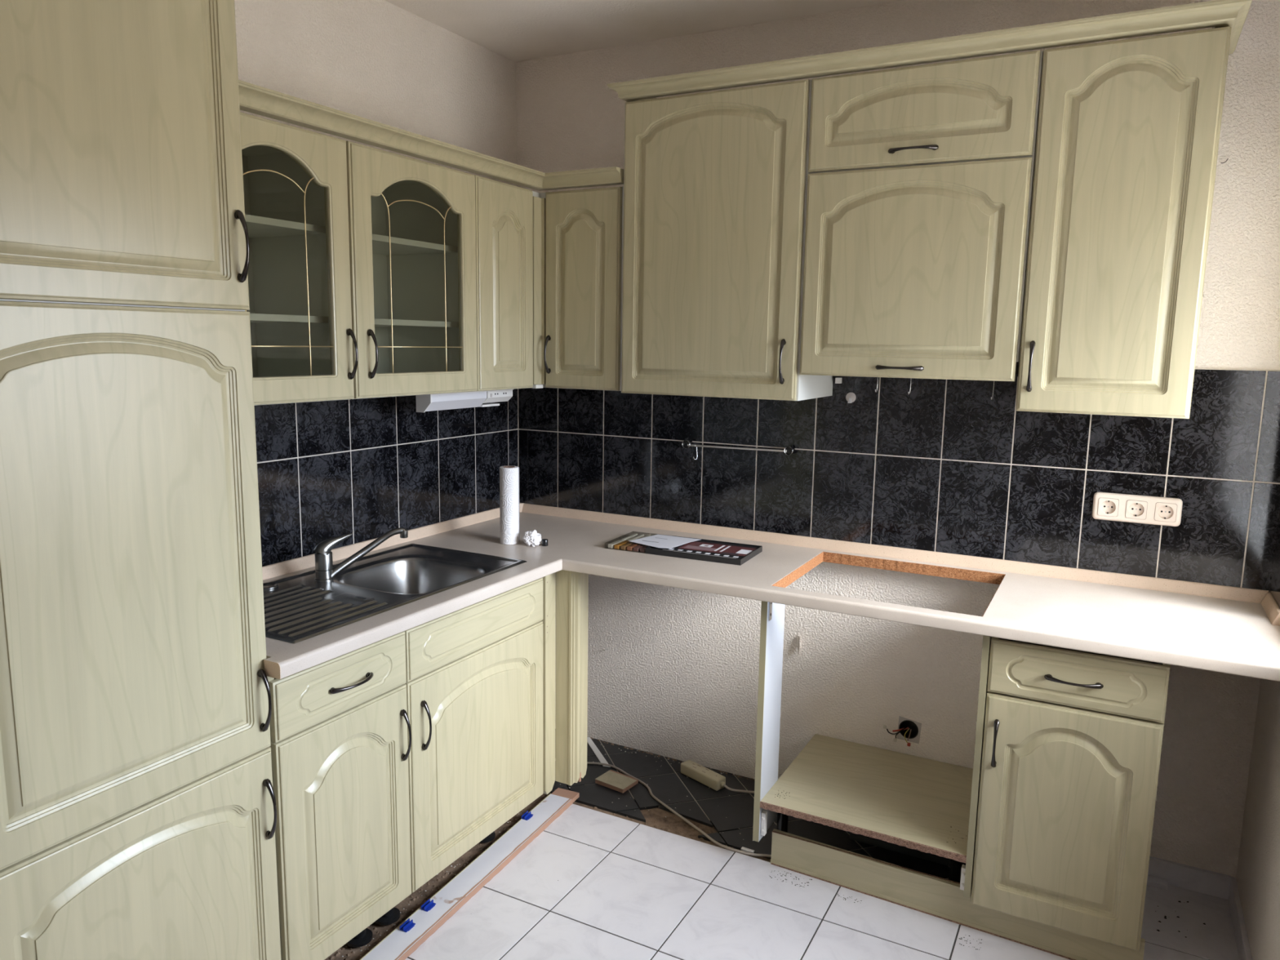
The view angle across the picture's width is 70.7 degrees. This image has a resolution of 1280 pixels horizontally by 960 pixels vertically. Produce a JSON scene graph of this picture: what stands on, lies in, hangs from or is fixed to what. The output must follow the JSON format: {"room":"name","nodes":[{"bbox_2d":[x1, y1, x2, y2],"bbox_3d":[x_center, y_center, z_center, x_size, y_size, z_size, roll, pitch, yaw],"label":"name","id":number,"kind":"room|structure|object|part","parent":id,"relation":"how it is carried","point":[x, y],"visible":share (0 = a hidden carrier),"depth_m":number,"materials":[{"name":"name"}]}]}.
{"room":"kitchen","nodes":[
{"label":"kitchen","id":0,"kind":"room"},
{"bbox_2d":[234,0,518,566],"bbox_3d":[-1.569,-0.005,1.787,0.226,2.733,4.200,5,10,28],"label":"wall","id":1,"kind":"structure","parent":0,"point":[366,468],"depth_m":2.84,"materials":[{"name":"tile"}]},
{"bbox_2d":[240,111,358,405],"bbox_3d":[-0.977,-0.511,2.162,0.384,0.644,0.449,5,10,28],"label":"upper cabinet","id":2,"kind":"object","parent":1,"relation":"attached to","point":[295,186],"visible":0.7,"depth_m":2.30,"materials":[{"name":"beige wood"}]},
{"bbox_2d":[244,213,325,238],"bbox_3d":[-1.011,-0.617,2.165,0.286,0.016,0.415,5,10,28],"label":"shelf","id":3,"kind":"object","parent":2,"relation":"attached to","point":[258,227],"depth_m":2.24,"materials":[{"name":"white wood"}]},
{"bbox_2d":[249,313,328,323],"bbox_3d":[-1.014,-0.397,2.199,0.286,0.016,0.415,5,10,28],"label":"shelf","id":4,"kind":"object","parent":2,"relation":"attached to","point":[254,317],"depth_m":2.23,"materials":[{"name":"white"}]},
{"bbox_3d":[-0.728,-0.319,2.289,0.030,0.128,0.014,5,10,28],"label":"handle","id":5,"kind":"part","parent":2,"relation":"part of","materials":[{"name":"grey metal"}]},
{"bbox_2d":[346,140,477,399],"bbox_3d":[-0.750,-0.571,2.580,0.384,0.644,0.500,5,10,28],"label":"upper cabinet","id":6,"kind":"object","parent":1,"relation":"attached to","point":[412,230],"visible":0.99,"depth_m":2.69,"materials":[{"name":"beige wood"}]},
{"bbox_3d":[-0.694,-0.328,2.351,0.030,0.128,0.014,5,10,28],"label":"handle","id":7,"kind":"part","parent":6,"relation":"part of","materials":[{"name":"grey metal"}]},
{"bbox_2d":[372,233,457,255],"bbox_3d":[-0.785,-0.677,2.584,0.286,0.016,0.466,5,10,28],"label":"shelf","id":8,"kind":"object","parent":6,"relation":"attached to","point":[380,243],"depth_m":2.65,"materials":[{"name":"white"}]},
{"bbox_2d":[374,318,458,327],"bbox_3d":[-0.788,-0.457,2.617,0.286,0.016,0.466,5,10,28],"label":"shelf","id":9,"kind":"object","parent":6,"relation":"attached to","point":[379,322],"depth_m":2.65,"materials":[{"name":"white"}]},
{"bbox_2d":[474,174,623,391],"bbox_3d":[-0.348,-0.634,3.039,0.656,0.644,0.692,5,10,28],"label":"upper cabinet","id":10,"kind":"object","parent":1,"relation":"attached to","point":[549,264],"visible":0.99,"depth_m":2.92,"materials":[{"name":"beige wood"}]},
{"bbox_2d":[238,80,623,191],"bbox_3d":[-0.501,-0.888,2.351,0.334,0.041,1.325,5,10,28],"label":"crown molding","id":11,"kind":"structure","parent":10,"relation":"on","point":[254,99],"depth_m":2.38,"materials":[{"name":"wood"}]},
{"bbox_2d":[415,389,512,412],"bbox_3d":[-0.566,-0.268,2.964,0.060,0.066,0.428,5,10,28],"label":"lamp","id":12,"kind":"object","parent":10,"relation":"attached to","point":[426,402],"visible":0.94,"depth_m":2.90,"materials":[{"name":"white plastic"}]},
{"bbox_3d":[-0.666,-0.241,2.780,0.058,0.066,0.006,5,10,28],"label":"plate","id":13,"kind":"part","parent":12,"relation":"part of","materials":[{"name":"white plastic"}]},
{"bbox_2d":[426,391,486,411],"bbox_3d":[-0.599,-0.254,2.903,0.052,0.052,0.274,5,10,28],"label":"diffuser","id":14,"kind":"object","parent":12,"relation":"attached to","point":[438,402],"depth_m":2.88,"materials":[{"name":"white"}]},
{"bbox_3d":[-0.564,-0.295,2.963,0.058,0.011,0.422,5,10,28],"label":"rail","id":15,"kind":"part","parent":12,"relation":"part of","materials":[{"name":"white plastic"}]},
{"bbox_2d":[480,403,499,407],"bbox_3d":[-0.520,-0.255,3.072,0.034,0.007,0.095,5,10,28],"label":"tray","id":16,"kind":"object","parent":12,"relation":"on","point":[482,405],"depth_m":3.06,"materials":[{"name":"white plastic"}]},
{"bbox_2d":[483,390,512,403],"bbox_3d":[-0.498,-0.286,3.085,0.056,0.040,0.141,5,10,28],"label":"socket","id":17,"kind":"object","parent":12,"relation":"attached to","point":[491,396],"depth_m":3.06,"materials":[{"name":"grey plastic"}]},
{"bbox_3d":[-0.427,-0.608,2.858,0.019,0.640,0.294,5,10,28],"label":"door","id":18,"kind":"part","parent":10,"relation":"part of","materials":[{"name":"wood"}]},
{"bbox_3d":[-0.312,-0.421,3.024,0.014,0.128,0.030,5,10,28],"label":"handle","id":19,"kind":"part","parent":10,"relation":"part of","materials":[{"name":"grey metal"}]},
{"bbox_3d":[-0.190,-0.620,2.958,0.284,0.640,0.019,5,10,28],"label":"door","id":20,"kind":"part","parent":10,"relation":"part of","materials":[{"name":"wood"}]},
{"bbox_2d":[384,0,903,62],"bbox_3d":[-0.208,-1.256,0.997,3.147,0.120,4.420,5,10,28],"label":"ceiling","id":21,"kind":"structure","parent":0,"point":[516,30],"depth_m":2.89,"materials":[{"name":"paint"}]},
{"bbox_2d":[324,728,1239,959],"bbox_3d":[-0.343,1.409,1.442,2.707,0.120,4.200,5,10,28],"label":"floor","id":22,"kind":"structure","parent":0,"point":[628,890],"depth_m":2.54,"materials":[{"name":"grey tile"}]},
{"bbox_2d":[0,0,281,959],"bbox_3d":[-1.147,0.076,1.742,0.569,2.400,0.577,5,10,28],"label":"tall cabinet","id":23,"kind":"object","parent":22,"relation":"on","point":[138,806],"visible":1,"depth_m":1.62,"materials":[{"name":"beige wood"}]},
{"bbox_3d":[-0.918,-0.697,1.507,0.019,0.791,0.577,5,10,28],"label":"door","id":24,"kind":"part","parent":23,"relation":"part of","materials":[{"name":"wood"}]},
{"bbox_3d":[-0.932,0.155,1.637,0.019,0.927,0.577,5,10,28],"label":"door","id":25,"kind":"part","parent":23,"relation":"part of","materials":[{"name":"wood"}]},
{"bbox_3d":[-0.944,0.906,1.752,0.019,0.587,0.577,5,10,28],"label":"door","id":26,"kind":"part","parent":23,"relation":"part of","materials":[{"name":"wood"}]},
{"bbox_3d":[-0.777,-0.458,1.768,0.030,0.139,0.014,5,10,28],"label":"handle","id":27,"kind":"part","parent":23,"relation":"part of","materials":[{"name":"grey metal"}]},
{"bbox_3d":[-0.791,0.468,1.909,0.030,0.139,0.014,5,10,28],"label":"handle","id":28,"kind":"part","parent":23,"relation":"part of","materials":[{"name":"grey metal"}]},
{"bbox_3d":[-0.795,0.712,1.946,0.030,0.139,0.014,5,10,28],"label":"handle","id":29,"kind":"part","parent":23,"relation":"part of","materials":[{"name":"grey metal"}]},
{"bbox_2d":[267,631,411,959],"bbox_3d":[-0.893,0.782,2.297,0.517,0.844,0.433,5,10,28],"label":"base cabinet","id":30,"kind":"object","parent":22,"relation":"on","point":[340,750],"visible":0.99,"depth_m":2.15,"materials":[{"name":"wood"}]},
{"bbox_3d":[-0.700,0.480,2.137,0.019,0.138,0.410,5,10,28],"label":"drawer","id":31,"kind":"part","parent":30,"relation":"part of","materials":[{"name":"wood"}]},
{"bbox_3d":[-0.674,0.481,2.134,0.030,0.014,0.134,5,10,28],"label":"handle","id":32,"kind":"part","parent":30,"relation":"part of","materials":[{"name":"grey metal"}]},
{"bbox_3d":[-0.598,0.656,2.311,0.030,0.139,0.014,5,10,28],"label":"handle","id":33,"kind":"part","parent":30,"relation":"part of","materials":[{"name":"grey metal"}]},
{"bbox_2d":[360,787,579,959],"bbox_3d":[-0.613,1.192,2.344,0.088,0.026,1.750,5,10,24],"label":"board","id":34,"kind":"object","parent":22,"relation":"on","point":[406,939],"visible":1,"depth_m":2.59,"materials":[{"name":"wood"}]},
{"bbox_2d":[404,577,543,893],"bbox_3d":[-0.654,0.719,2.739,0.517,0.844,0.619,5,10,28],"label":"base cabinet","id":35,"kind":"object","parent":22,"relation":"on","point":[474,672],"visible":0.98,"depth_m":2.58,"materials":[{"name":"wood"}]},
{"bbox_3d":[-0.561,0.649,2.378,0.030,0.139,0.014,5,10,28],"label":"handle","id":36,"kind":"part","parent":35,"relation":"part of","materials":[{"name":"grey metal"}]},
{"bbox_3d":[-0.456,0.415,2.588,0.019,0.138,0.618,5,10,28],"label":"drawer","id":37,"kind":"part","parent":35,"relation":"part of","materials":[{"name":"wood"}]},
{"bbox_2d":[542,569,588,794],"bbox_3d":[-0.247,0.653,2.940,0.158,0.762,0.059,-1,9,-12],"label":"post","id":38,"kind":"object","parent":35,"relation":"attached to","point":[565,593],"visible":0.88,"depth_m":2.93,"materials":[{"name":"wood"}]},
{"bbox_2d":[262,502,1279,681],"bbox_3d":[0.220,0.339,2.310,2.499,0.077,1.672,5,10,28],"label":"countertop","id":39,"kind":"structure","parent":35,"relation":"on","point":[1227,636],"depth_m":2.53,"materials":[{"name":"laminate"}]},
{"bbox_3d":[-0.875,0.213,2.880,0.018,0.034,1.624,5,10,28],"label":"seal strip","id":40,"kind":"part","parent":39,"relation":"part of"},
{"bbox_2d":[262,542,526,644],"bbox_3d":[-0.765,0.361,2.516,0.467,0.160,0.893,5,10,28],"label":"sink","id":41,"kind":"object","parent":39,"relation":"in","point":[298,607],"visible":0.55,"depth_m":2.51,"materials":[{"name":"silver metal"}]},
{"bbox_2d":[312,527,408,582],"bbox_3d":[-0.800,0.209,2.592,0.268,0.128,0.052,-5,10,-33],"label":"tap","id":42,"kind":"object","parent":41,"relation":"on","point":[325,571],"visible":1,"depth_m":2.54,"materials":[{"name":"silver metal"}]},
{"bbox_3d":[-0.863,0.185,2.540,0.110,0.055,0.050,-3,10,-26],"label":"lever","id":43,"kind":"part","parent":42,"relation":"part of","materials":[{"name":"silver metal"}]},
{"bbox_2d":[499,466,519,544],"bbox_3d":[-0.438,0.084,3.025,0.063,0.259,0.063,5,10,28],"label":"paper roll","id":44,"kind":"object","parent":39,"relation":"on","point":[508,475],"visible":1,"depth_m":3.00,"materials":[{"name":"white paper"}]},
{"bbox_2d":[522,529,541,546],"bbox_3d":[-0.360,0.192,3.008,0.065,0.053,0.060,5,10,28],"label":"paper ball","id":45,"kind":"object","parent":39,"relation":"on","point":[531,538],"visible":1,"depth_m":2.99,"materials":[{"name":"white paper"}]},
{"bbox_3d":[-0.317,0.209,3.008,0.021,0.021,0.021,5,10,28],"label":"bottle cap","id":46,"kind":"part","parent":39,"relation":"part of","materials":[{"name":"black plastic"}]},
{"bbox_2d":[608,533,762,565],"bbox_3d":[0.143,0.221,2.977,0.474,0.020,0.215,5,10,25],"label":"magazine","id":47,"kind":"object","parent":39,"relation":"on","point":[715,551],"visible":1,"depth_m":2.94,"materials":[{"name":"black paper"}]},
{"bbox_3d":[0.606,0.214,3.025,2.494,0.034,0.028,5,10,28],"label":"seal strip","id":48,"kind":"part","parent":39,"relation":"part of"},
{"bbox_3d":[1.644,0.334,2.350,0.018,0.034,0.217,5,10,28],"label":"seal strip","id":49,"kind":"part","parent":39,"relation":"part of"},
{"bbox_2d":[328,737,763,959],"bbox_3d":[-0.170,1.158,2.741,0.947,0.014,1.496,5,10,28],"label":"debris","id":50,"kind":"object","parent":22,"relation":"on","point":[413,900],"visible":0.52,"depth_m":2.79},
{"bbox_2d":[586,737,610,767],"bbox_3d":[-0.167,1.044,3.465,0.024,0.003,0.274,-2,9,-20],"label":"strip","id":51,"kind":"object","parent":22,"relation":"on","point":[592,744],"visible":0.86,"depth_m":3.46,"materials":[{"name":"white"}]},
{"bbox_2d":[595,769,638,793],"bbox_3d":[-0.083,1.076,3.223,0.124,0.015,0.092,7,11,35],"label":"wood block","id":52,"kind":"object","parent":22,"relation":"on","point":[612,780],"visible":1,"depth_m":3.21,"materials":[{"name":"beige wood"}]},
{"bbox_2d":[586,761,771,857],"bbox_3d":[0.109,1.109,3.052,0.124,0.015,1.058,-8,12,-44],"label":"cable","id":53,"kind":"object","parent":22,"relation":"on","point":[654,797],"visible":0.76,"depth_m":2.98,"materials":[{"name":"beige plastic"}]},
{"bbox_2d":[680,760,754,793],"bbox_3d":[0.369,1.077,3.177,0.509,0.041,0.101,5,10,28],"label":"power strip","id":54,"kind":"object","parent":22,"relation":"on","point":[716,781],"visible":0.76,"depth_m":3.22,"materials":[{"name":"beige plastic"}]},
{"bbox_2d":[740,846,755,853],"bbox_3d":[0.335,1.151,2.805,0.042,0.006,0.013,6,10,29],"label":"clip","id":55,"kind":"object","parent":22,"relation":"on","point":[744,849],"visible":1,"depth_m":2.80,"materials":[{"name":"white plastic"}]},
{"bbox_2d":[488,791,1205,950],"bbox_3d":[0.562,1.075,2.593,2.015,0.222,0.454,2,9,5],"label":"debris","id":56,"kind":"object","parent":22,"relation":"on","point":[781,792],"visible":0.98,"depth_m":2.57,"materials":[{"name":"grey"}]},
{"bbox_2d":[752,600,991,897],"bbox_3d":[0.740,0.741,2.735,0.616,0.844,0.542,5,10,28],"label":"housing","id":57,"kind":"object","parent":22,"relation":"on","point":[922,804],"visible":0.78,"depth_m":2.67,"materials":[{"name":"beige wood"}]},
{"bbox_3d":[0.375,0.370,2.594,0.004,0.068,0.020,5,10,28],"label":"hinge plate","id":58,"kind":"part","parent":57,"relation":"part of","materials":[{"name":"silver metal"}]},
{"bbox_3d":[0.387,0.695,2.700,0.018,0.754,0.156,5,10,28],"label":"panel","id":59,"kind":"part","parent":57,"relation":"part of","materials":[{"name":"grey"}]},
{"bbox_2d":[760,733,973,861],"bbox_3d":[0.739,0.949,2.768,0.581,0.018,0.537,5,10,28],"label":"shelf","id":60,"kind":"object","parent":57,"relation":"attached to","point":[922,804],"depth_m":2.71,"materials":[{"name":"wood"}]},
{"bbox_3d":[1.005,0.714,2.588,0.016,0.740,0.536,5,10,28],"label":"panel","id":61,"kind":"part","parent":57,"relation":"part of","materials":[{"name":"wood"}]},
{"bbox_2d":[849,831,964,866],"bbox_3d":[0.852,1.085,2.846,0.345,0.135,0.140,5,10,28],"label":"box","id":62,"kind":"object","parent":22,"relation":"on","point":[859,837],"visible":0.11,"depth_m":2.80,"materials":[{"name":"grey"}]},
{"bbox_2d":[770,828,1145,959],"bbox_3d":[0.828,1.153,2.493,0.989,0.105,0.027,6,10,30],"label":"plinth","id":63,"kind":"object","parent":22,"relation":"on","point":[928,894],"visible":0.88,"depth_m":2.51,"materials":[{"name":"wood"}]},
{"bbox_2d":[970,636,1170,952],"bbox_3d":[1.171,0.747,2.461,0.398,0.760,0.526,5,10,28],"label":"base cabinet","id":64,"kind":"object","parent":22,"relation":"on","point":[1073,740],"visible":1,"depth_m":2.25,"materials":[{"name":"wood"}]},
{"bbox_3d":[0.908,0.678,2.309,0.014,0.131,0.030,5,10,28],"label":"handle","id":65,"kind":"part","parent":64,"relation":"part of","materials":[{"name":"grey metal"}]},
{"bbox_3d":[1.058,0.494,2.202,0.131,0.014,0.030,5,10,28],"label":"handle","id":66,"kind":"part","parent":64,"relation":"part of","materials":[{"name":"grey metal"}]},
{"bbox_3d":[1.070,0.492,2.223,0.396,0.139,0.019,5,10,28],"label":"drawer","id":67,"kind":"part","parent":64,"relation":"part of","materials":[{"name":"wood"}]},
{"bbox_2d":[1146,875,1167,889],"bbox_3d":[1.511,1.183,2.662,0.076,0.016,0.036,5,10,28],"label":"tile offcut","id":68,"kind":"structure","parent":22,"relation":"on","point":[1155,882],"depth_m":2.65,"materials":[{"name":"white tile"}]},
{"bbox_2d":[515,0,1279,877],"bbox_3d":[0.672,-0.167,3.081,3.007,2.733,0.226,5,10,28],"label":"wall","id":69,"kind":"structure","parent":0,"point":[943,466],"depth_m":2.89,"materials":[{"name":"paint"}]},
{"bbox_2d":[621,79,833,400],"bbox_3d":[0.280,-0.719,2.854,0.596,0.894,0.401,5,10,28],"label":"upper cabinet","id":70,"kind":"object","parent":69,"relation":"attached to","point":[715,183],"visible":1,"depth_m":2.69,"materials":[{"name":"beige wood"}]},
{"bbox_3d":[0.412,-0.344,2.623,0.014,0.131,0.030,5,10,28],"label":"handle","id":71,"kind":"part","parent":70,"relation":"part of","materials":[{"name":"grey metal"}]},
{"bbox_2d":[607,0,1252,102],"bbox_3d":[0.722,-1.144,2.550,1.646,0.038,0.412,5,10,28],"label":"crown molding","id":72,"kind":"structure","parent":70,"relation":"on","point":[1215,14],"depth_m":2.30,"materials":[{"name":"wood"}]},
{"bbox_2d":[682,440,795,455],"bbox_3d":[0.337,-0.114,3.121,0.410,0.035,0.033,5,10,28],"label":"towel rail","id":73,"kind":"object","parent":69,"relation":"attached to","point":[686,444],"visible":1,"depth_m":3.10,"materials":[{"name":"silver metal"}]},
{"bbox_3d":[0.332,-0.110,3.111,0.368,0.012,0.008,5,10,28],"label":"rod","id":74,"kind":"part","parent":73,"relation":"part of","materials":[{"name":"silver metal"}]},
{"bbox_2d":[797,635,799,654],"bbox_3d":[0.549,0.572,3.119,0.003,0.068,0.024,-1,9,-11],"label":"flap","id":75,"kind":"object","parent":69,"relation":"attached to","point":[798,637],"visible":1,"depth_m":3.12,"materials":[{"name":"paint"}]},
{"bbox_2d":[845,392,856,403],"bbox_3d":[0.682,-0.267,2.924,0.033,0.034,0.013,5,10,28],"label":"hook","id":76,"kind":"object","parent":69,"relation":"attached to","point":[851,397],"visible":1,"depth_m":2.92,"materials":[{"name":"grey"}]},
{"bbox_2d":[883,715,921,746],"bbox_3d":[0.876,0.825,3.000,0.118,0.087,0.073,5,10,28],"label":"junction box","id":77,"kind":"object","parent":69,"relation":"attached to","point":[908,731],"visible":0.98,"depth_m":2.99,"materials":[{"name":"black plastic"}]},
{"bbox_2d":[898,720,918,738],"bbox_3d":[0.899,0.822,3.003,0.064,0.064,0.046,5,10,28],"label":"hole","id":78,"kind":"object","parent":77,"relation":"on","point":[908,729],"depth_m":3.00,"materials":[{"name":"black plastic"}]},
{"bbox_2d":[799,50,1043,383],"bbox_3d":[0.805,-0.689,2.574,0.590,0.853,0.401,5,10,28],"label":"upper cabinet","id":79,"kind":"object","parent":69,"relation":"attached to","point":[920,180],"visible":0.99,"depth_m":2.41,"materials":[{"name":"beige wood"}]},
{"bbox_3d":[0.708,-0.307,2.469,0.131,0.014,0.030,5,10,28],"label":"handle","id":80,"kind":"part","parent":79,"relation":"part of","materials":[{"name":"grey metal"}]},
{"bbox_3d":[0.719,-0.875,2.381,0.131,0.014,0.030,5,10,28],"label":"handle","id":81,"kind":"part","parent":79,"relation":"part of","materials":[{"name":"grey metal"}]},
{"bbox_3d":[0.726,-0.560,2.450,0.583,0.563,0.019,5,10,28],"label":"flap door","id":82,"kind":"part","parent":79,"relation":"part of","materials":[{"name":"wood"}]},
{"bbox_3d":[0.733,-0.966,2.388,0.583,0.248,0.019,5,10,28],"label":"flap door","id":83,"kind":"part","parent":79,"relation":"part of","materials":[{"name":"wood"}]},
{"bbox_2d":[1015,26,1231,418],"bbox_3d":[1.240,-0.626,2.348,0.394,0.894,0.401,5,10,28],"label":"upper cabinet","id":84,"kind":"object","parent":69,"relation":"attached to","point":[1128,133],"visible":1,"depth_m":2.19,"materials":[{"name":"wood"}]},
{"bbox_3d":[1.001,-0.291,2.312,0.014,0.131,0.030,5,10,28],"label":"handle","id":85,"kind":"part","parent":84,"relation":"part of","materials":[{"name":"grey metal"}]},
{"bbox_2d":[1092,492,1182,526],"bbox_3d":[1.418,0.082,2.577,0.222,0.080,0.013,5,10,28],"label":"socket","id":86,"kind":"object","parent":69,"relation":"attached to","point":[1145,509],"visible":1,"depth_m":2.57,"materials":[{"name":"beige plastic"}]},
{"bbox_2d":[1147,856,1231,899],"bbox_3d":[1.591,1.161,2.644,0.233,0.068,0.014,5,10,28],"label":"baseboard","id":87,"kind":"structure","parent":69,"relation":"attached to","point":[1176,874],"depth_m":2.63,"materials":[{"name":"white tile"}]},
{"bbox_2d":[1235,511,1279,959],"bbox_3d":[0.918,0.234,0.476,0.426,2.733,4.200,5,10,28],"label":"wall","id":88,"kind":"structure","parent":0,"point":[1258,869],"depth_m":2.28,"materials":[{"name":"paint"}]},
{"bbox_2d":[1228,876,1252,959],"bbox_3d":[1.435,1.242,2.101,0.013,0.066,1.130,5,10,28],"label":"baseboard","id":89,"kind":"structure","parent":88,"relation":"attached to","point":[1237,913],"depth_m":2.41,"materials":[{"name":"white tile"}]}
]}

